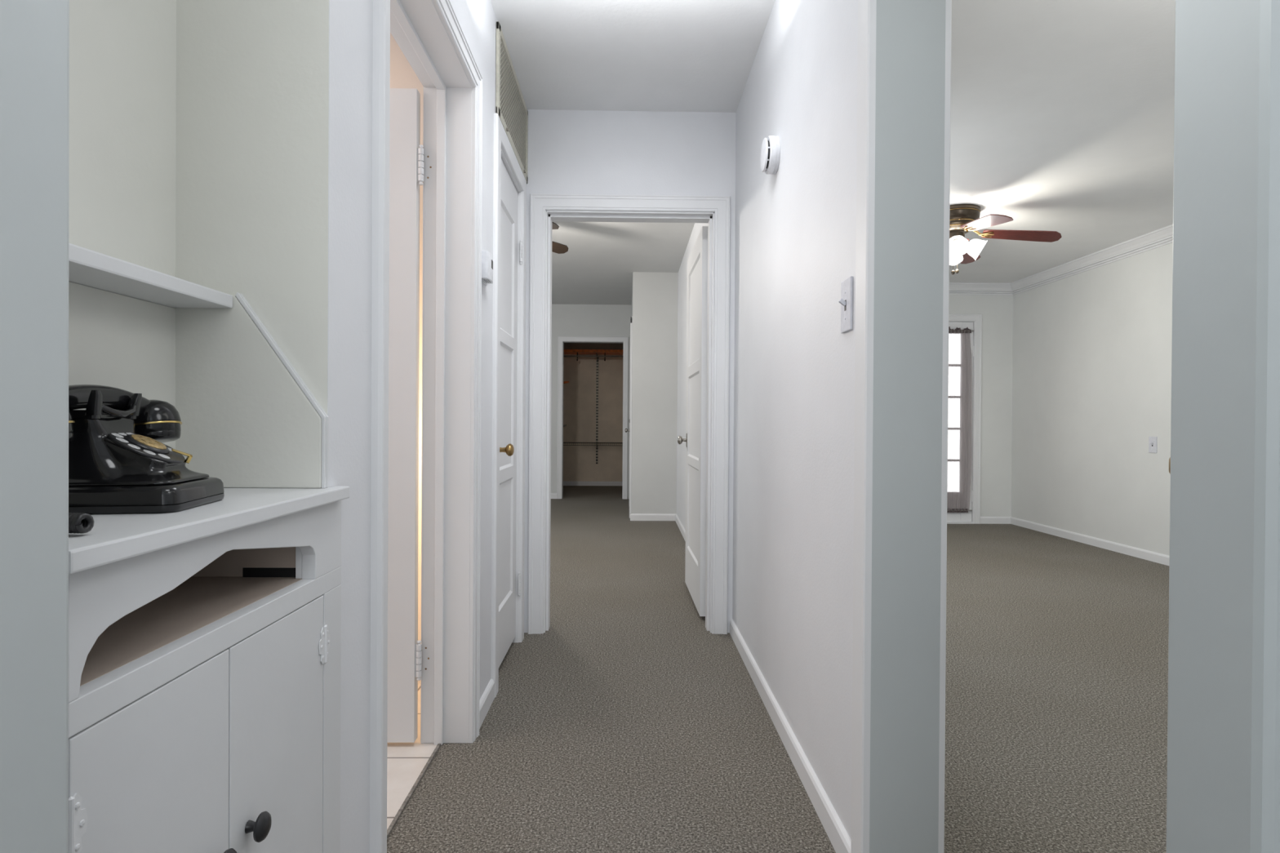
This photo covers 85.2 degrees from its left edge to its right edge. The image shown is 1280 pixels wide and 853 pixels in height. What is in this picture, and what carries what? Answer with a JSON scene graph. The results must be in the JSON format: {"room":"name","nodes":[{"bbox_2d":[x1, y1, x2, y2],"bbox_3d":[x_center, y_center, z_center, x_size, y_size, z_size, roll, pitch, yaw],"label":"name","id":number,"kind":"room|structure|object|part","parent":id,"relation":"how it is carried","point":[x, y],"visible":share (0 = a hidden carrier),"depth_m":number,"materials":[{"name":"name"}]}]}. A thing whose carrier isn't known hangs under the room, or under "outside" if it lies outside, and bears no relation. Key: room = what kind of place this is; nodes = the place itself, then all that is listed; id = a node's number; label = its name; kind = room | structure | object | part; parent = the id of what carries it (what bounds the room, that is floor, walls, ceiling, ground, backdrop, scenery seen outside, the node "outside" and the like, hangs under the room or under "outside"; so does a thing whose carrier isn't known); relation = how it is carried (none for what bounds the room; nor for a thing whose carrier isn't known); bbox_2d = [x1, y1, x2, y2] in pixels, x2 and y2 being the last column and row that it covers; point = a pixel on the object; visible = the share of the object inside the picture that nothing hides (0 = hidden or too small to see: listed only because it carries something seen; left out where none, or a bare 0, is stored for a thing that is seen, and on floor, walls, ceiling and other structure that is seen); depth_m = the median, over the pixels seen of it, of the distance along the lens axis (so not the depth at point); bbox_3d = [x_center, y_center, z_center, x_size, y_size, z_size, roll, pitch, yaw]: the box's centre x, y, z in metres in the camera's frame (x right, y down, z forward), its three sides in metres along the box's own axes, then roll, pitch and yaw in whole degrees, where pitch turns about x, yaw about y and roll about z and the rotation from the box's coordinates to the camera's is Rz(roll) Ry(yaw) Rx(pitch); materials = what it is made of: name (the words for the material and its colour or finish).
{"room":"home hallway","nodes":[
{"label":"home hallway","id":0,"kind":"room"},
{"bbox_2d":[0,0,69,852],"bbox_3d":[-0.652,-0.325,-0.591,0.470,2.620,2.246,0,0,-1],"label":"wall","id":1,"kind":"structure","parent":0,"point":[34,34],"depth_m":0.50,"materials":[{"name":"paint"}]},
{"bbox_2d":[68,0,328,488],"bbox_3d":[-0.641,-0.054,0.848,0.289,2.060,0.560,0,0,-1],"label":"wall niche","id":2,"kind":"object","parent":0,"point":[198,129],"visible":0.38,"depth_m":1.11,"materials":[{"name":"paint"}]},
{"bbox_2d":[68,243,232,308],"bbox_3d":[-0.685,-0.195,0.840,0.100,0.021,0.510,0,0,-1],"label":"niche shelf","id":3,"kind":"object","parent":2,"relation":"attached to","point":[86,267],"visible":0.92,"depth_m":0.92,"materials":[{"name":"paint"}]},
{"bbox_2d":[174,292,328,488],"bbox_3d":[-0.620,-0.057,1.106,0.243,0.309,0.016,0,0,-1],"label":"board","id":4,"kind":"object","parent":2,"relation":"attached to","point":[249,419],"visible":0.91,"depth_m":1.10,"materials":[{"name":"paint"}]},
{"bbox_2d":[390,32,423,683],"bbox_3d":[-1.531,-0.346,1.846,1.800,2.620,1.750,0,0,-1],"label":"wall","id":5,"kind":"structure","parent":0,"point":[402,75],"depth_m":2.60,"materials":[{"name":"paint"}]},
{"bbox_2d":[327,0,497,852],"bbox_3d":[-0.652,-0.341,1.871,0.280,2.620,2.770,0,0,-1],"label":"wall","id":6,"kind":"structure","parent":0,"point":[350,21],"depth_m":1.24,"materials":[{"name":"paint"}]},
{"bbox_2d":[386,88,431,742],"bbox_3d":[-1.024,-0.032,2.107,0.774,1.968,0.151,0,0,-1],"label":"door","id":7,"kind":"structure","parent":6,"relation":"in","point":[406,149],"depth_m":2.10,"materials":[{"name":"paint"}]},
{"bbox_2d":[369,0,482,852],"bbox_3d":[-0.576,-0.058,1.742,0.173,2.058,0.877,0,0,-1],"label":"door frame","id":8,"kind":"structure","parent":6,"relation":"attached to","point":[417,26],"depth_m":2.12,"materials":[{"name":"paint"}]},
{"bbox_2d":[479,679,494,728],"bbox_3d":[-0.521,0.933,2.334,0.013,0.069,0.290,0,0,-1],"label":"baseboard","id":9,"kind":"structure","parent":6,"relation":"attached to","point":[487,697],"depth_m":2.34,"materials":[{"name":"paint"}]},
{"bbox_2d":[481,249,493,285],"bbox_3d":[-0.501,-0.523,2.287,0.032,0.101,0.108,0,0,-1],"label":"thermostat","id":10,"kind":"object","parent":6,"relation":"attached to","point":[486,256],"visible":0.89,"depth_m":2.25,"materials":[{"name":"white plastic"}]},
{"bbox_2d":[491,112,526,697],"bbox_3d":[-0.558,-0.075,2.821,0.086,2.078,0.695,0,0,-1],"label":"door frame","id":11,"kind":"structure","parent":6,"relation":"attached to","point":[501,141],"depth_m":2.60,"materials":[{"name":"paint"}]},
{"bbox_2d":[498,159,522,667],"bbox_3d":[-0.527,-0.050,2.828,0.101,1.968,0.558,0,0,-1],"label":"door","id":12,"kind":"structure","parent":6,"relation":"in","point":[508,225],"depth_m":2.91,"materials":[{"name":"paint"}]},
{"bbox_3d":[-0.507,0.088,2.614,0.066,0.052,0.052,0,0,-1],"label":"knob","id":13,"kind":"part","parent":12,"relation":"part of","materials":[{"name":"gold metal"}]},
{"bbox_2d":[495,21,528,183],"bbox_3d":[-0.513,-1.287,2.858,0.020,0.333,0.726,0,0,-1],"label":"air vent","id":14,"kind":"object","parent":6,"relation":"in","point":[511,108],"visible":0.96,"depth_m":2.77,"materials":[{"name":"metal"}]},
{"bbox_2d":[551,304,631,498],"bbox_3d":[-1.609,-0.390,8.950,3.900,2.620,0.120,0,0,-1],"label":"wall","id":15,"kind":"structure","parent":0,"point":[567,320],"depth_m":8.90,"materials":[{"name":"paint"}]},
{"bbox_2d":[551,493,556,498],"bbox_3d":[-2.313,0.882,8.879,2.505,0.069,0.013,0,0,-1],"label":"baseboard","id":16,"kind":"structure","parent":15,"relation":"attached to","point":[553,495],"depth_m":8.89,"materials":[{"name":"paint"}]},
{"bbox_2d":[556,336,628,499],"bbox_3d":[-0.606,-0.110,8.962,0.898,2.073,0.147,0,0,-1],"label":"door frame","id":17,"kind":"structure","parent":15,"relation":"attached to","point":[560,339],"depth_m":8.90,"materials":[{"name":"paint"}]},
{"bbox_2d":[563,342,623,481],"bbox_3d":[-0.527,-0.329,9.935,1.700,2.500,1.810,0,0,-1],"label":"wall","id":18,"kind":"structure","parent":0,"point":[580,464],"depth_m":10.74,"materials":[{"name":"paint"}]},
{"bbox_2d":[563,480,622,485],"bbox_3d":[-0.574,0.881,10.741,1.310,0.069,0.013,0,0,-1],"label":"baseboard","id":19,"kind":"structure","parent":18,"relation":"attached to","point":[565,483],"depth_m":10.73,"materials":[{"name":"paint"}]},
{"bbox_2d":[564,349,622,355],"bbox_3d":[-0.558,-1.125,10.537,1.306,0.040,0.385,0,0,-1],"label":"shelf","id":20,"kind":"object","parent":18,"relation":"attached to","point":[608,352],"visible":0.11,"depth_m":10.35,"materials":[{"name":"red wood"}]},
{"bbox_2d":[564,352,622,360],"bbox_3d":[-0.556,-1.039,10.392,1.306,0.131,0.049,0,0,-1],"label":"closet rod","id":21,"kind":"object","parent":18,"relation":"attached to","point":[577,355],"visible":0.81,"depth_m":10.39,"materials":[{"name":"wood"}]},
{"bbox_2d":[595,352,598,463],"bbox_3d":[-0.657,-0.264,10.563,0.032,1.680,0.349,0,0,-1],"label":"shelf standard","id":22,"kind":"object","parent":18,"relation":"attached to","point":[597,375],"visible":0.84,"depth_m":10.72,"materials":[{"name":"metal"}]},
{"bbox_2d":[563,442,622,445],"bbox_3d":[-0.561,0.266,10.576,1.287,0.042,0.308,0,0,-1],"label":"wire shelf","id":23,"kind":"object","parent":22,"relation":"attached to","point":[563,442],"visible":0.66,"depth_m":10.42,"materials":[{"name":"metal"}]},
{"bbox_2d":[551,221,694,305],"bbox_3d":[-1.511,-1.597,6.129,3.980,0.100,5.670,0,0,-1],"label":"ceiling","id":24,"kind":"structure","parent":0,"point":[600,261],"depth_m":6.33,"materials":[{"name":"paint"}]},
{"bbox_2d":[551,222,568,253],"bbox_3d":[-1.000,-1.326,4.859,1.124,0.418,1.172,1,0,36],"label":"ceiling fan","id":25,"kind":"object","parent":24,"relation":"hanging from","point":[557,247],"visible":0.02,"depth_m":5.18,"materials":[{"name":"brown wood"}]},
{"bbox_3d":[-0.728,-1.346,4.661,0.452,0.080,0.130,1,0,36],"label":"blade","id":26,"kind":"part","parent":25,"relation":"part of","materials":[{"name":"brown wood"}]},
{"bbox_3d":[-0.728,-1.349,5.117,0.452,0.080,0.130,0,0,-36],"label":"blade","id":27,"kind":"part","parent":25,"relation":"part of","materials":[{"name":"brown wood"}]},
{"bbox_2d":[524,109,736,632],"bbox_3d":[-1.504,-0.355,3.296,3.907,2.620,0.150,0,0,-1],"label":"wall","id":28,"kind":"structure","parent":0,"point":[571,152],"depth_m":3.24,"materials":[{"name":"paint"}]},
{"bbox_2d":[528,193,730,634],"bbox_3d":[-0.052,-0.055,3.314,0.929,2.039,0.174,0,0,-1],"label":"door frame","id":29,"kind":"structure","parent":28,"relation":"attached to","point":[540,203],"depth_m":3.24,"materials":[{"name":"paint"}]},
{"bbox_2d":[677,226,707,616],"bbox_3d":[0.285,-0.027,3.828,0.091,1.940,0.756,0,0,-3],"label":"door","id":30,"kind":"structure","parent":28,"relation":"in","point":[697,261],"depth_m":3.71,"materials":[{"name":"paint"}]},
{"bbox_3d":[0.253,0.081,4.156,0.058,0.052,0.052,0,0,-1],"label":"knob","id":31,"kind":"part","parent":30,"relation":"part of","materials":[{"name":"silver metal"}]},
{"bbox_2d":[490,0,775,112],"bbox_3d":[-0.165,-1.504,0.803,1.480,0.100,5.030,0,0,-1],"label":"ceiling","id":32,"kind":"structure","parent":0,"point":[668,55],"depth_m":2.71,"materials":[{"name":"paint"}]},
{"bbox_2d":[631,271,678,514],"bbox_3d":[0.135,-0.373,7.949,0.462,2.620,1.965,0,0,-1],"label":"wall","id":33,"kind":"structure","parent":0,"point":[655,295],"depth_m":6.97,"materials":[{"name":"paint"}]},
{"bbox_2d":[625,315,632,518],"bbox_3d":[-0.129,-0.098,7.668,0.074,2.070,1.060,0,0,-1],"label":"door","id":34,"kind":"structure","parent":33,"relation":"in","point":[631,317],"depth_m":7.14,"materials":[{"name":"paint"}]},
{"bbox_3d":[-0.102,-0.098,7.669,0.022,2.070,1.060,0,0,-1],"label":"casing","id":35,"kind":"part","parent":34,"relation":"part of","materials":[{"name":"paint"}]},
{"bbox_2d":[630,512,685,542],"bbox_3d":[0.157,0.917,5.645,0.465,0.069,2.830,0,0,-1],"label":"baseboard","id":36,"kind":"structure","parent":33,"relation":"attached to","point":[633,517],"depth_m":6.96,"materials":[{"name":"paint"}]},
{"bbox_2d":[676,0,857,839],"bbox_3d":[0.505,-0.344,3.618,0.141,2.620,10.620,0,0,-1],"label":"wall","id":37,"kind":"structure","parent":0,"point":[795,233],"depth_m":2.02,"materials":[{"name":"paint"}]},
{"bbox_2d":[760,135,780,174],"bbox_3d":[0.436,-0.915,2.348,0.048,0.122,0.122,0,0,-1],"label":"smoke detector","id":38,"kind":"object","parent":37,"relation":"attached to","point":[771,146],"visible":1,"depth_m":2.31,"materials":[{"name":"white plastic"}]},
{"bbox_2d":[729,617,851,852],"bbox_3d":[0.442,0.939,2.375,0.013,0.069,1.779,0,0,-1],"label":"baseboard","id":39,"kind":"structure","parent":37,"relation":"attached to","point":[836,832],"depth_m":1.96,"materials":[{"name":"paint"}]},
{"bbox_2d":[838,275,853,333],"bbox_3d":[0.460,-0.274,1.574,0.021,0.118,0.070,0,0,-1],"label":"light switch","id":40,"kind":"object","parent":37,"relation":"attached to","point":[846,300],"visible":1,"depth_m":1.56,"materials":[{"name":"plastic"}]},
{"bbox_2d":[850,0,1279,852],"bbox_3d":[0.552,-0.063,1.003,0.181,2.090,0.958,0,0,-1],"label":"door frame","id":41,"kind":"structure","parent":37,"relation":"attached to","point":[1223,784],"depth_m":0.61,"materials":[{"name":"paint"}]},
{"bbox_2d":[1168,457,1170,474],"bbox_3d":[0.828,-0.016,0.986,0.093,1.970,0.765,1,0,34],"label":"door","id":42,"kind":"structure","parent":37,"relation":"in","point":[1170,457],"depth_m":1.26,"materials":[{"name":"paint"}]},
{"bbox_2d":[386,485,1168,852],"bbox_3d":[0.186,0.983,4.610,7.350,0.050,12.600,0,0,-1],"label":"floor","id":43,"kind":"structure","parent":0,"point":[626,725],"depth_m":2.30,"materials":[{"name":"carpet"}]},
{"bbox_2d":[68,500,341,852],"bbox_3d":[-0.600,0.547,0.864,0.268,0.857,0.583,0,0,-1],"label":"base cabinet","id":44,"kind":"object","parent":43,"relation":"on","point":[205,673],"visible":0.8,"depth_m":0.82,"materials":[{"name":"paint"}]},
{"bbox_3d":[-0.500,0.578,0.715,0.020,0.624,0.238,0,0,-1],"label":"door","id":45,"kind":"part","parent":44,"relation":"part of","materials":[{"name":"paint"}]},
{"bbox_2d":[68,486,349,573],"bbox_3d":[-0.604,0.109,0.856,0.266,0.020,0.577,0,0,-1],"label":"countertop","id":46,"kind":"structure","parent":44,"relation":"on","point":[113,538],"depth_m":0.75,"materials":[{"name":"paint"}]},
{"bbox_2d":[68,384,224,533],"bbox_3d":[-0.624,0.024,0.806,0.176,0.150,0.380,0,0,-10],"label":"telephone","id":47,"kind":"object","parent":46,"relation":"on","point":[119,462],"visible":0.77,"depth_m":0.82,"materials":[{"name":"black plastic"}]},
{"bbox_3d":[-0.610,0.088,0.690,0.229,0.020,0.046,1,0,34],"label":"coil cord","id":48,"kind":"part","parent":47,"relation":"part of","materials":[{"name":"black plastic"}]},
{"bbox_3d":[-0.478,0.503,0.798,0.026,0.034,0.034,0,0,-1],"label":"knob","id":49,"kind":"part","parent":44,"relation":"part of","materials":[{"name":"black metal"}]},
{"bbox_3d":[-0.479,0.503,0.875,0.026,0.034,0.034,0,0,-1],"label":"knob","id":50,"kind":"part","parent":44,"relation":"part of","materials":[{"name":"black metal"}]},
{"bbox_3d":[-0.504,0.576,0.964,0.020,0.624,0.256,0,0,-1],"label":"door","id":51,"kind":"part","parent":44,"relation":"part of","materials":[{"name":"paint"}]},
{"bbox_2d":[386,743,440,838],"bbox_3d":[-0.603,0.969,1.748,0.010,0.008,0.759,0,0,-1],"label":"threshold strip","id":52,"kind":"object","parent":43,"relation":"on","point":[393,824],"visible":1,"depth_m":1.84,"materials":[{"name":"metal"}]},
{"bbox_2d":[948,294,1013,516],"bbox_3d":[2.162,-0.354,6.945,3.332,2.620,0.125,0,0,-1],"label":"wall","id":53,"kind":"structure","parent":0,"point":[996,310],"depth_m":6.91,"materials":[{"name":"paint"}]},
{"bbox_2d":[946,313,982,524],"bbox_3d":[2.919,-0.077,6.951,0.907,2.075,0.155,0,0,-1],"label":"door frame","id":54,"kind":"structure","parent":53,"relation":"attached to","point":[976,318],"depth_m":6.89,"materials":[{"name":"paint"}]},
{"bbox_2d":[949,0,1175,283],"bbox_3d":[2.226,-1.440,2.656,3.370,0.100,8.650,0,0,-1],"label":"ceiling","id":55,"kind":"structure","parent":0,"point":[1062,111],"depth_m":3.20,"materials":[{"name":"paint"}]},
{"bbox_2d":[949,204,1062,275],"bbox_3d":[2.047,-1.192,4.478,1.182,0.418,1.133,0,0,-1],"label":"ceiling fan","id":56,"kind":"object","parent":55,"relation":"hanging from","point":[964,219],"visible":0.63,"depth_m":4.41,"materials":[{"name":"brown metal"}]},
{"bbox_3d":[2.028,-1.076,4.511,0.024,0.186,0.023,0,0,-1],"label":"pull chain","id":57,"kind":"part","parent":56,"relation":"part of","materials":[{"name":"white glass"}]},
{"bbox_3d":[2.095,-1.142,4.654,0.129,0.135,0.128,0,0,-1],"label":"lamp shade","id":58,"kind":"part","parent":56,"relation":"part of","materials":[{"name":"white glass"}]},
{"bbox_3d":[2.069,-1.084,4.543,0.024,0.171,0.023,0,0,-1],"label":"pull chain","id":59,"kind":"part","parent":56,"relation":"part of","materials":[{"name":"white glass"}]},
{"bbox_3d":[1.996,-1.141,4.407,0.129,0.135,0.128,0,0,-1],"label":"lamp shade","id":60,"kind":"part","parent":56,"relation":"part of","materials":[{"name":"white glass"}]},
{"bbox_3d":[2.269,-1.216,4.848,0.130,0.080,0.452,1,0,35],"label":"blade","id":61,"kind":"part","parent":56,"relation":"part of","materials":[{"name":"brown wood"}]},
{"bbox_3d":[2.171,-1.141,4.479,0.130,0.134,0.133,0,0,-1],"label":"lamp shade","id":62,"kind":"part","parent":56,"relation":"part of","materials":[{"name":"white glass"}]},
{"bbox_3d":[2.053,-1.212,4.142,0.130,0.080,0.452,0,0,-1],"label":"blade","id":63,"kind":"part","parent":56,"relation":"part of","materials":[{"name":"brown wood"}]},
{"bbox_3d":[2.417,-1.212,4.417,0.452,0.080,0.130,0,0,17],"label":"blade","id":64,"kind":"part","parent":56,"relation":"part of","materials":[{"name":"brown wood"}]},
{"bbox_2d":[1011,242,1173,555],"bbox_3d":[3.837,-0.318,2.667,0.135,2.620,8.800,0,0,-1],"label":"wall","id":65,"kind":"structure","parent":0,"point":[1091,357],"depth_m":5.66,"materials":[{"name":"paint"}]},
{"bbox_2d":[949,224,1173,295],"bbox_3d":[2.188,-1.337,2.604,3.177,0.104,8.545,0,0,-1],"label":"crown molding","id":66,"kind":"structure","parent":65,"relation":"attached to","point":[1163,236],"depth_m":5.89,"materials":[{"name":"paint"}]},
{"bbox_2d":[980,516,1169,565],"bbox_3d":[3.605,0.957,2.644,0.315,0.069,8.545,0,0,-1],"label":"baseboard","id":67,"kind":"structure","parent":65,"relation":"attached to","point":[1148,555],"depth_m":5.80,"materials":[{"name":"paint"}]},
{"bbox_2d":[1148,436,1157,453],"bbox_3d":[3.713,0.132,5.053,0.021,0.118,0.075,0,0,-1],"label":"light switch","id":68,"kind":"object","parent":65,"relation":"attached to","point":[1152,440],"visible":1,"depth_m":5.05,"materials":[{"name":"plastic"}]},
{"bbox_3d":[2.938,-0.947,6.880,0.712,0.016,0.035,0,0,-1],"label":"curtain rod","id":69,"kind":"object","parent":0,"visible":0},
{"bbox_2d":[946,321,973,521],"bbox_3d":[2.938,-0.069,6.876,0.682,1.836,0.025,0,0,-1],"label":"french door","id":70,"kind":"structure","parent":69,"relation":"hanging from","point":[960,362],"depth_m":6.88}
]}

